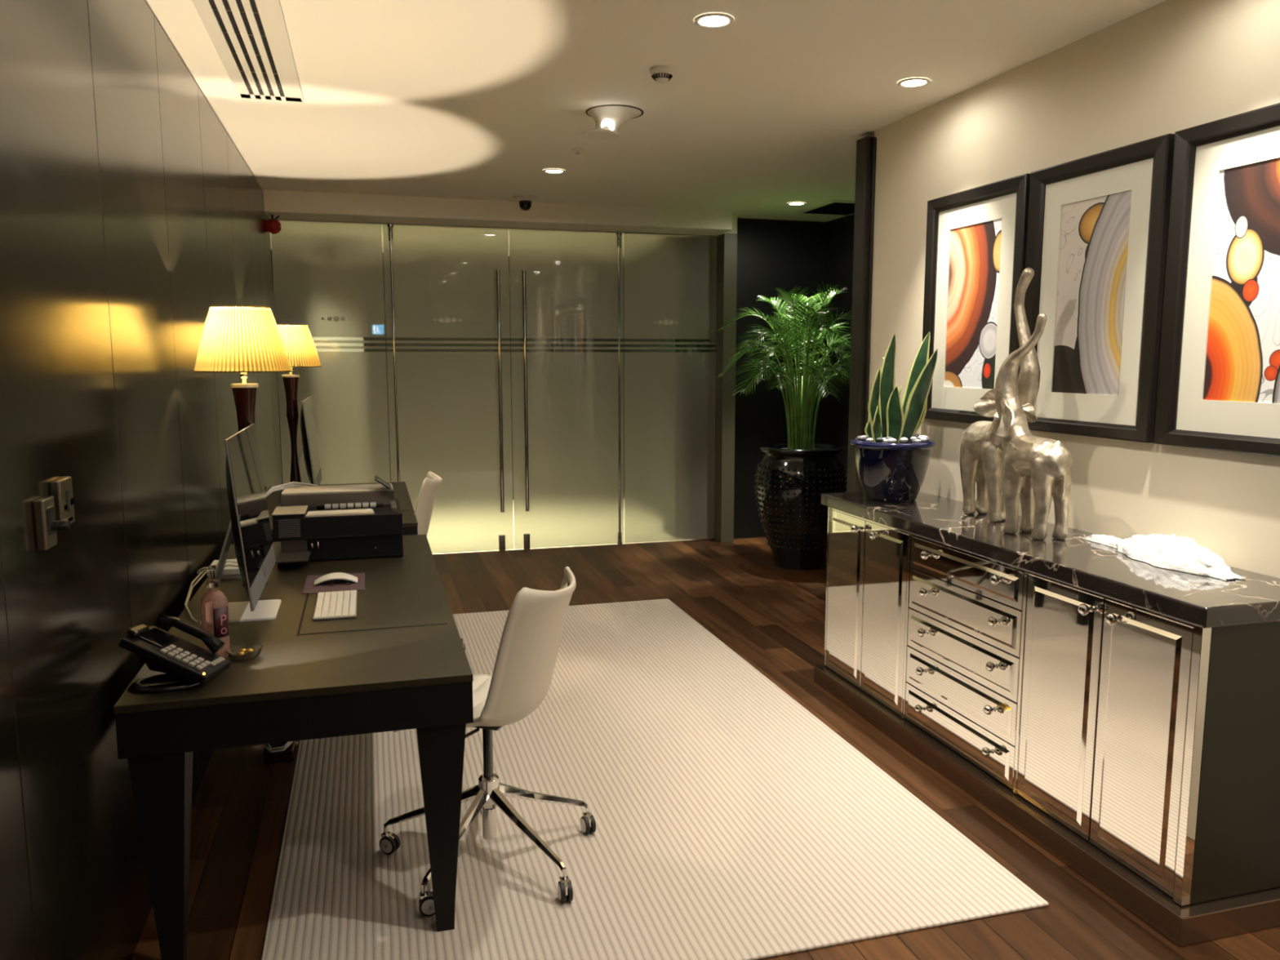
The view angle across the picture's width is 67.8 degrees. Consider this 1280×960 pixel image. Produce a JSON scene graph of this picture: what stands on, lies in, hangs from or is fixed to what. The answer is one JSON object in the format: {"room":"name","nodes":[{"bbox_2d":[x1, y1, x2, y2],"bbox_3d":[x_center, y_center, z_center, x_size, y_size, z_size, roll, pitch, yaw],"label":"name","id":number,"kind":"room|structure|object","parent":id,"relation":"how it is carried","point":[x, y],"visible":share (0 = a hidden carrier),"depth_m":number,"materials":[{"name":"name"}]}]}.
{"room":"office reception area","nodes":[
{"label":"office reception area","id":0,"kind":"room"},
{"bbox_2d":[0,0,282,959],"bbox_3d":[-1.455,-0.070,2.288,0.150,2.945,11.380,-2,8,-16],"label":"wall","id":1,"kind":"structure","parent":0,"point":[129,211],"depth_m":2.53,"materials":[{"name":"black paint"}]},
{"bbox_2d":[33,495,70,551],"bbox_3d":[-1.290,0.094,2.093,0.050,0.110,0.078,-2,8,-16],"label":"wall switch","id":2,"kind":"object","parent":1,"relation":"attached to","point":[46,526],"visible":1,"depth_m":2.07,"materials":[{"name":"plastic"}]},
{"bbox_2d":[49,475,75,524],"bbox_3d":[-1.339,0.051,2.211,0.023,0.110,0.100,-2,8,-16],"label":"wall switch","id":3,"kind":"object","parent":1,"relation":"attached to","point":[61,489],"visible":0.84,"depth_m":2.19,"materials":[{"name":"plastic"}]},
{"bbox_2d":[266,214,280,234],"bbox_3d":[-2.825,-1.971,7.343,0.104,0.146,0.119,-2,8,-16],"label":"fire alarm","id":4,"kind":"object","parent":1,"relation":"attached to","point":[273,225],"visible":1,"depth_m":7.31,"materials":[{"name":"red plastic"}]},
{"bbox_2d":[271,220,390,484],"bbox_3d":[-2.528,-0.710,7.863,0.853,2.768,0.012,-2,8,-16],"label":"glass panel","id":5,"kind":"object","parent":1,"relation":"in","point":[328,277],"depth_m":7.82,"materials":[{"name":"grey glass"}]},
{"bbox_2d":[312,337,364,351],"bbox_3d":[-3.026,-0.972,9.620,0.480,2.865,0.350,-2,8,-16],"label":"trim","id":6,"kind":"structure","parent":5,"relation":"attached to","point":[313,338],"depth_m":9.40,"materials":[{"name":"grey glass"}]},
{"bbox_2d":[269,218,717,236],"bbox_3d":[-1.123,-2.142,8.083,3.785,0.017,0.032,-2,8,-16],"label":"trim","id":7,"kind":"structure","parent":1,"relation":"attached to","point":[269,219],"depth_m":8.03,"materials":[{"name":"grey metal"}]},
{"bbox_2d":[271,248,617,499],"bbox_3d":[-2.301,-1.164,11.114,6.900,2.865,0.150,-2,8,-16],"label":"door frame","id":8,"kind":"structure","parent":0,"point":[385,338],"depth_m":11.11,"materials":[{"name":"grey metal"}]},
{"bbox_2d":[270,227,623,256],"bbox_3d":[-1.890,-2.502,9.582,6.950,0.180,3.270,-2,8,-16],"label":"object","id":9,"kind":"structure","parent":0,"point":[382,228],"depth_m":9.75,"materials":[{"name":"silver metal"}]},
{"bbox_2d":[144,0,1166,222],"bbox_3d":[0.966,-1.671,2.804,5.200,0.100,11.430,-2,8,-16],"label":"ceiling","id":10,"kind":"structure","parent":0,"point":[758,113],"depth_m":4.41,"materials":[{"name":"white paint"}]},
{"bbox_2d":[191,0,303,102],"bbox_3d":[-1.435,-1.693,3.396,0.295,0.008,2.580,-2,8,-16],"label":"ceiling vent","id":11,"kind":"object","parent":10,"relation":"in","point":[250,37],"visible":1,"depth_m":3.83,"materials":[{"name":"beige metal"}]},
{"bbox_2d":[263,189,737,235],"bbox_3d":[-1.023,-2.202,7.952,3.910,0.160,0.570,-2,8,-16],"label":"header","id":12,"kind":"structure","parent":10,"relation":"attached to","point":[288,205],"depth_m":7.68,"materials":[{"name":"white paint"}]},
{"bbox_2d":[382,222,513,553],"bbox_3d":[-1.604,-0.734,8.080,1.032,2.785,0.099,-2,8,-16],"label":"door","id":13,"kind":"structure","parent":12,"relation":"attached to","point":[450,415],"depth_m":8.09,"materials":[{"name":"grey glass"}]},
{"bbox_2d":[508,228,623,549],"bbox_3d":[-0.620,-0.770,8.358,1.003,2.785,0.099,-2,8,-16],"label":"door","id":14,"kind":"structure","parent":12,"relation":"attached to","point":[567,407],"depth_m":8.39,"materials":[{"name":"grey glass"}]},
{"bbox_2d":[513,195,537,210],"bbox_3d":[-0.902,-2.171,7.492,0.190,0.102,0.190,-2,8,-16],"label":"dome camera","id":15,"kind":"object","parent":10,"relation":"attached to","point":[525,201],"visible":1,"depth_m":7.45,"materials":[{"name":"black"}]},
{"bbox_2d":[542,168,564,173],"bbox_3d":[-0.578,-2.080,6.412,0.148,0.008,0.148,-2,8,-16],"label":"recessed light","id":16,"kind":"object","parent":10,"relation":"in","point":[553,171],"visible":1,"depth_m":6.41,"materials":[{"name":"beige glass"}]},
{"bbox_2d":[572,148,583,154],"bbox_3d":[-0.378,-1.988,5.769,0.070,0.025,0.070,-2,8,-16],"label":"cap","id":17,"kind":"object","parent":10,"relation":"attached to","point":[577,150],"visible":1,"depth_m":5.76,"materials":[{"name":"beige"}]},
{"bbox_2d":[581,104,643,140],"bbox_3d":[-0.145,-1.825,4.892,0.328,0.126,0.296,-2,8,-16],"label":"ceiling fitting","id":18,"kind":"object","parent":10,"relation":"attached to","point":[607,118],"visible":1,"depth_m":4.82,"materials":[{"name":"beige metal"}]},
{"bbox_2d":[649,65,674,83],"bbox_3d":[0.096,-1.767,4.162,0.110,0.055,0.110,-2,8,-16],"label":"smoke detector","id":19,"kind":"object","parent":10,"relation":"attached to","point":[660,73],"visible":1,"depth_m":4.13,"materials":[{"name":"beige plastic"}]},
{"bbox_2d":[693,13,733,27],"bbox_3d":[0.276,-1.712,3.550,0.148,0.008,0.148,-2,8,-16],"label":"recessed light","id":20,"kind":"object","parent":10,"relation":"in","point":[708,20],"visible":1,"depth_m":3.54,"materials":[{"name":"beige"}]},
{"bbox_2d":[786,201,805,205],"bbox_3d":[1.277,-2.255,7.772,0.154,0.008,0.154,-2,8,-16],"label":"recessed light","id":21,"kind":"object","parent":10,"relation":"in","point":[793,203],"visible":1,"depth_m":7.77,"materials":[{"name":"beige glass"}]},
{"bbox_2d":[797,200,854,215],"bbox_3d":[1.686,-2.276,7.976,0.500,0.017,0.650,-2,8,-16],"label":"ceiling vent","id":22,"kind":"object","parent":10,"relation":"in","point":[833,206],"visible":0.67,"depth_m":7.95,"materials":[{"name":"black metal"}]},
{"bbox_2d":[897,77,930,87],"bbox_3d":[1.251,-1.815,4.351,0.144,0.008,0.144,-2,8,-16],"label":"recessed light","id":23,"kind":"object","parent":10,"relation":"in","point":[913,82],"visible":1,"depth_m":4.34,"materials":[{"name":"beige glass"}]},
{"bbox_2d":[617,256,710,499],"bbox_3d":[0.201,-1.057,10.280,0.550,2.865,2.840,-2,8,-16],"label":"wall","id":24,"kind":"structure","parent":0,"point":[621,340],"depth_m":9.92,"materials":[{"name":"grey"}]},
{"bbox_2d":[623,232,717,542],"bbox_3d":[0.276,-0.811,8.656,0.872,2.768,0.012,-2,8,-16],"label":"glass panel","id":25,"kind":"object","parent":24,"relation":"in","point":[670,281],"depth_m":8.64,"materials":[{"name":"clear glass"}]},
{"bbox_2d":[709,233,737,542],"bbox_3d":[0.758,-0.825,8.787,0.125,2.785,0.350,-2,8,-16],"label":"door frame","id":26,"kind":"structure","parent":24,"relation":"attached to","point":[726,244],"depth_m":8.64,"materials":[{"name":"grey"}]},
{"bbox_2d":[131,499,1279,959],"bbox_3d":[-0.348,1.180,4.508,6.900,0.100,14.700,-2,8,-16],"label":"floor","id":27,"kind":"structure","parent":0,"point":[771,616],"depth_m":3.71,"materials":[{"name":"brown wood"}]},
{"bbox_2d":[265,481,417,542],"bbox_3d":[-1.916,0.526,6.023,0.927,0.784,1.812,-2,8,-16],"label":"desk","id":28,"kind":"object","parent":27,"relation":"on","point":[410,523],"visible":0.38,"depth_m":5.87,"materials":[{"name":"black"}]},
{"bbox_2d":[265,481,317,497],"bbox_3d":[-1.972,0.121,5.282,0.042,0.202,0.497,3,8,21],"label":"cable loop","id":29,"kind":"object","parent":28,"relation":"on","point":[279,487],"visible":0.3,"depth_m":5.29,"materials":[{"name":"plastic"}]},
{"bbox_2d":[276,324,320,486],"bbox_3d":[-2.082,-0.378,5.706,0.350,1.093,0.350,-2,8,-16],"label":"table lamp","id":30,"kind":"object","parent":28,"relation":"on","point":[297,340],"visible":0.67,"depth_m":5.63,"materials":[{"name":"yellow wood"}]},
{"bbox_2d":[297,395,322,485],"bbox_3d":[-2.103,-0.186,5.961,0.241,0.647,0.770,-2,8,-16],"label":"desktop computer","id":31,"kind":"object","parent":28,"relation":"on","point":[309,448],"visible":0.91,"depth_m":5.74,"materials":[{"name":"silver metal"}]},
{"bbox_2d":[413,471,442,536],"bbox_3d":[-1.476,0.465,5.687,0.749,0.991,0.717,-1,7,-9],"label":"office chair","id":32,"kind":"object","parent":27,"relation":"on","point":[429,488],"visible":0.26,"depth_m":5.57,"materials":[{"name":"white plastic"}]},
{"bbox_2d":[261,598,1048,959],"bbox_3d":[-0.384,1.122,4.518,2.330,0.012,3.925,-2,8,-16],"label":"area rug","id":33,"kind":"object","parent":27,"relation":"on","point":[733,822],"visible":0.74,"depth_m":3.39,"materials":[{"name":"beige carpet"}]},
{"bbox_2d":[113,534,473,959],"bbox_3d":[-1.235,0.821,3.732,0.927,0.784,2.265,-2,8,-16],"label":"desk","id":34,"kind":"object","parent":33,"relation":"on","point":[402,663],"visible":0.91,"depth_m":2.72,"materials":[{"name":"black wood"}]},
{"bbox_2d":[118,613,231,693],"bbox_3d":[-1.293,0.478,2.660,0.230,0.173,0.202,0,7,-3],"label":"desk telephone","id":35,"kind":"object","parent":34,"relation":"on","point":[185,664],"visible":1,"depth_m":2.63,"materials":[{"name":"black plastic"}]},
{"bbox_2d":[184,559,241,623],"bbox_3d":[-1.610,0.389,3.659,0.184,0.094,0.872,-2,8,-16],"label":"cable","id":36,"kind":"object","parent":34,"relation":"on","point":[231,570],"visible":0.62,"depth_m":3.88,"materials":[{"name":"white plastic"}]},
{"bbox_2d":[196,564,230,658],"bbox_3d":[-1.272,0.395,2.846,0.077,0.286,0.077,-2,8,-16],"label":"pump bottle","id":37,"kind":"object","parent":34,"relation":"on","point":[214,607],"visible":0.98,"depth_m":2.82,"materials":[{"name":"pink plastic"}]},
{"bbox_2d":[200,423,281,624],"bbox_3d":[-1.415,0.150,3.350,0.241,0.647,0.770,-2,8,-16],"label":"desktop computer","id":38,"kind":"object","parent":34,"relation":"on","point":[249,526],"visible":0.97,"depth_m":3.28,"materials":[{"name":"grey metal"}]},
{"bbox_2d":[194,305,292,586],"bbox_3d":[-1.533,-0.123,3.721,0.350,1.093,0.350,-2,8,-16],"label":"table lamp","id":39,"kind":"object","parent":34,"relation":"on","point":[243,340],"visible":0.86,"depth_m":3.56,"materials":[{"name":"fabric"}]},
{"bbox_2d":[225,643,262,661],"bbox_3d":[-1.193,0.522,2.869,0.104,0.030,0.104,-2,8,-16],"label":"glass dish","id":40,"kind":"object","parent":34,"relation":"on","point":[233,654],"visible":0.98,"depth_m":2.85,"materials":[{"name":"clear glass"}]},
{"bbox_2d":[238,648,246,653],"bbox_3d":[-1.204,0.519,2.885,0.025,0.018,0.020,-2,8,-16],"label":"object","id":41,"kind":"object","parent":40,"relation":"in","point":[242,650],"visible":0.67,"depth_m":2.88,"materials":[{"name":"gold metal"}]},
{"bbox_2d":[244,648,253,652],"bbox_3d":[-1.183,0.519,2.882,0.025,0.018,0.020,-2,8,-16],"label":"candy","id":42,"kind":"object","parent":40,"relation":"in","point":[249,650],"visible":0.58,"depth_m":2.88,"materials":[{"name":"gold metal"}]},
{"bbox_2d":[262,741,295,764],"bbox_3d":[-1.533,1.140,4.044,0.120,0.095,0.124,-2,8,-16],"label":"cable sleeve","id":43,"kind":"object","parent":34,"relation":"hanging from","point":[283,752],"visible":0.86,"depth_m":4.00,"materials":[{"name":"plastic"}]},
{"bbox_2d":[302,572,364,594],"bbox_3d":[-1.224,0.412,3.821,0.230,0.002,0.310,-2,8,-16],"label":"mat","id":44,"kind":"object","parent":34,"relation":"on","point":[308,588],"visible":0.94,"depth_m":3.75,"materials":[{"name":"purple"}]},
{"bbox_2d":[313,572,358,586],"bbox_3d":[-1.217,0.393,3.813,0.169,0.038,0.105,-2,8,-16],"label":"computer mouse","id":45,"kind":"object","parent":44,"relation":"on","point":[335,577],"visible":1,"depth_m":3.79,"materials":[{"name":"white plastic"}]},
{"bbox_2d":[312,590,357,621],"bbox_3d":[-1.106,0.453,3.467,0.146,0.012,0.380,-2,8,-16],"label":"keyboard","id":46,"kind":"object","parent":34,"relation":"on","point":[335,605],"visible":1,"depth_m":3.43,"materials":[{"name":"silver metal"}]},
{"bbox_2d":[271,475,403,567],"bbox_3d":[-1.380,0.174,4.375,0.552,0.337,0.660,-2,8,-16],"label":"printer","id":47,"kind":"object","parent":34,"relation":"on","point":[313,523],"visible":0.99,"depth_m":4.27,"materials":[{"name":"black plastic"}]},
{"bbox_2d":[275,537,310,563],"bbox_3d":[-1.514,0.299,4.164,0.132,0.065,0.300,-2,8,-16],"label":"tray","id":48,"kind":"object","parent":47,"relation":"on","point":[292,550],"depth_m":4.18,"materials":[{"name":"grey plastic"}]},
{"bbox_2d":[305,511,374,517],"bbox_3d":[-1.337,0.153,4.246,0.293,0.007,0.045,-2,8,-16],"label":"paper tray","id":49,"kind":"object","parent":47,"relation":"on","point":[310,514],"depth_m":4.23,"materials":[{"name":"beige plastic"}]},
{"bbox_2d":[379,566,595,916],"bbox_3d":[-0.512,0.792,3.141,0.749,0.991,0.717,3,8,20],"label":"office chair","id":50,"kind":"object","parent":33,"relation":"on","point":[521,678],"visible":0.8,"depth_m":3.01,"materials":[{"name":"beige plastic"}]},
{"bbox_2d":[712,280,852,569],"bbox_3d":[1.268,-0.425,7.663,1.466,2.279,1.385,-4,8,-29],"label":"potted palm","id":51,"kind":"object","parent":27,"relation":"on","point":[791,479],"visible":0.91,"depth_m":7.53,"materials":[{"name":"green plant"}]},
{"bbox_2d":[813,506,1279,946],"bbox_3d":[1.499,0.733,3.899,0.557,0.940,2.367,-2,8,-16],"label":"sideboard","id":52,"kind":"object","parent":27,"relation":"on","point":[1139,748],"visible":0.96,"depth_m":3.15,"materials":[{"name":"silver metal"}]},
{"bbox_2d":[821,491,1279,628],"bbox_3d":[1.509,0.233,3.848,0.535,0.060,2.353,-2,8,-16],"label":"countertop","id":53,"kind":"structure","parent":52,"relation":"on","point":[1204,602],"depth_m":3.24,"materials":[{"name":"black stone"}]},
{"bbox_2d":[849,332,937,502],"bbox_3d":[1.236,-0.312,4.645,0.406,0.814,0.406,-2,8,-16],"label":"potted snake plant","id":54,"kind":"object","parent":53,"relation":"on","point":[891,460],"visible":1,"depth_m":4.59,"materials":[{"name":"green plant"}]},
{"bbox_2d":[959,267,1040,522],"bbox_3d":[1.525,-0.351,4.036,0.241,1.048,0.456,1,7,5],"label":"elephant figurine","id":55,"kind":"object","parent":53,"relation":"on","point":[982,454],"visible":0.74,"depth_m":4.01,"materials":[{"name":"silver metal"}]},
{"bbox_2d":[994,313,1072,540],"bbox_3d":[1.521,-0.209,3.693,0.255,0.855,0.349,1,7,6],"label":"elephant figurine","id":56,"kind":"object","parent":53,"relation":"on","point":[1037,469],"visible":1,"depth_m":3.67,"materials":[{"name":"silver metal"}]},
{"bbox_2d":[1083,533,1244,580],"bbox_3d":[1.795,0.222,3.320,0.230,0.093,0.714,-2,8,-16],"label":"decorative sculpture","id":57,"kind":"object","parent":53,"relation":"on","point":[1172,552],"visible":1,"depth_m":3.17,"materials":[{"name":"white ceramic"}]},
{"bbox_2d":[733,217,826,538],"bbox_3d":[1.250,-0.932,8.993,0.940,2.945,0.200,-2,8,-16],"label":"wall","id":58,"kind":"structure","parent":0,"point":[785,255],"depth_m":8.83,"materials":[{"name":"black paint"}]},
{"bbox_2d":[821,213,854,492],"bbox_3d":[2.695,-0.539,5.937,0.150,2.945,6.980,-2,8,-16],"label":"wall","id":59,"kind":"structure","parent":0,"point":[839,247],"depth_m":8.67,"materials":[{"name":"black paint"}]},
{"bbox_2d":[868,0,1279,578],"bbox_3d":[2.480,0.009,1.673,0.160,2.945,8.030,-2,8,-16],"label":"wall","id":60,"kind":"structure","parent":0,"point":[1170,66],"depth_m":3.68,"materials":[{"name":"beige paint"}]},
{"bbox_2d":[846,136,876,492],"bbox_3d":[1.354,-0.473,5.539,0.230,2.915,0.140,-2,8,-16],"label":"trim","id":61,"kind":"structure","parent":60,"relation":"attached to","point":[866,147],"depth_m":5.42,"materials":[{"name":"black wood"}]},
{"bbox_2d":[922,173,1030,423],"bbox_3d":[1.554,-0.812,4.477,0.034,1.085,0.752,-2,8,-16],"label":"framed picture","id":62,"kind":"object","parent":60,"relation":"attached to","point":[976,237],"visible":0.77,"depth_m":4.48,"materials":[{"name":"black"}]},
{"bbox_2d":[944,218,1001,389],"bbox_3d":[1.565,-0.814,4.480,0.004,0.779,0.416,-2,8,-16],"label":"artwork","id":63,"kind":"object","parent":62,"relation":"attached to","point":[973,246],"depth_m":4.47},
{"bbox_2d":[1024,133,1174,443],"bbox_3d":[1.763,-0.718,3.748,0.034,1.085,0.730,-2,8,-16],"label":"framed picture","id":64,"kind":"object","parent":60,"relation":"attached to","point":[1098,223],"visible":0.87,"depth_m":3.69,"materials":[{"name":"black"}]},
{"bbox_2d":[1052,190,1131,395],"bbox_3d":[1.775,-0.721,3.751,0.004,0.779,0.394,-2,8,-16],"label":"artwork","id":65,"kind":"object","parent":64,"relation":"attached to","point":[1091,271],"depth_m":3.74},
{"bbox_2d":[1153,102,1279,457],"bbox_3d":[1.970,-0.626,3.029,0.034,1.085,0.732,-2,8,-16],"label":"framed picture","id":66,"kind":"object","parent":60,"relation":"attached to","point":[1219,377],"visible":1,"depth_m":3.16,"materials":[{"name":"black"}]},
{"bbox_2d":[1203,157,1279,403],"bbox_3d":[1.981,-0.628,3.032,0.004,0.779,0.396,-2,8,-16],"label":"artwork","id":67,"kind":"object","parent":66,"relation":"attached to","point":[1242,282],"depth_m":3.09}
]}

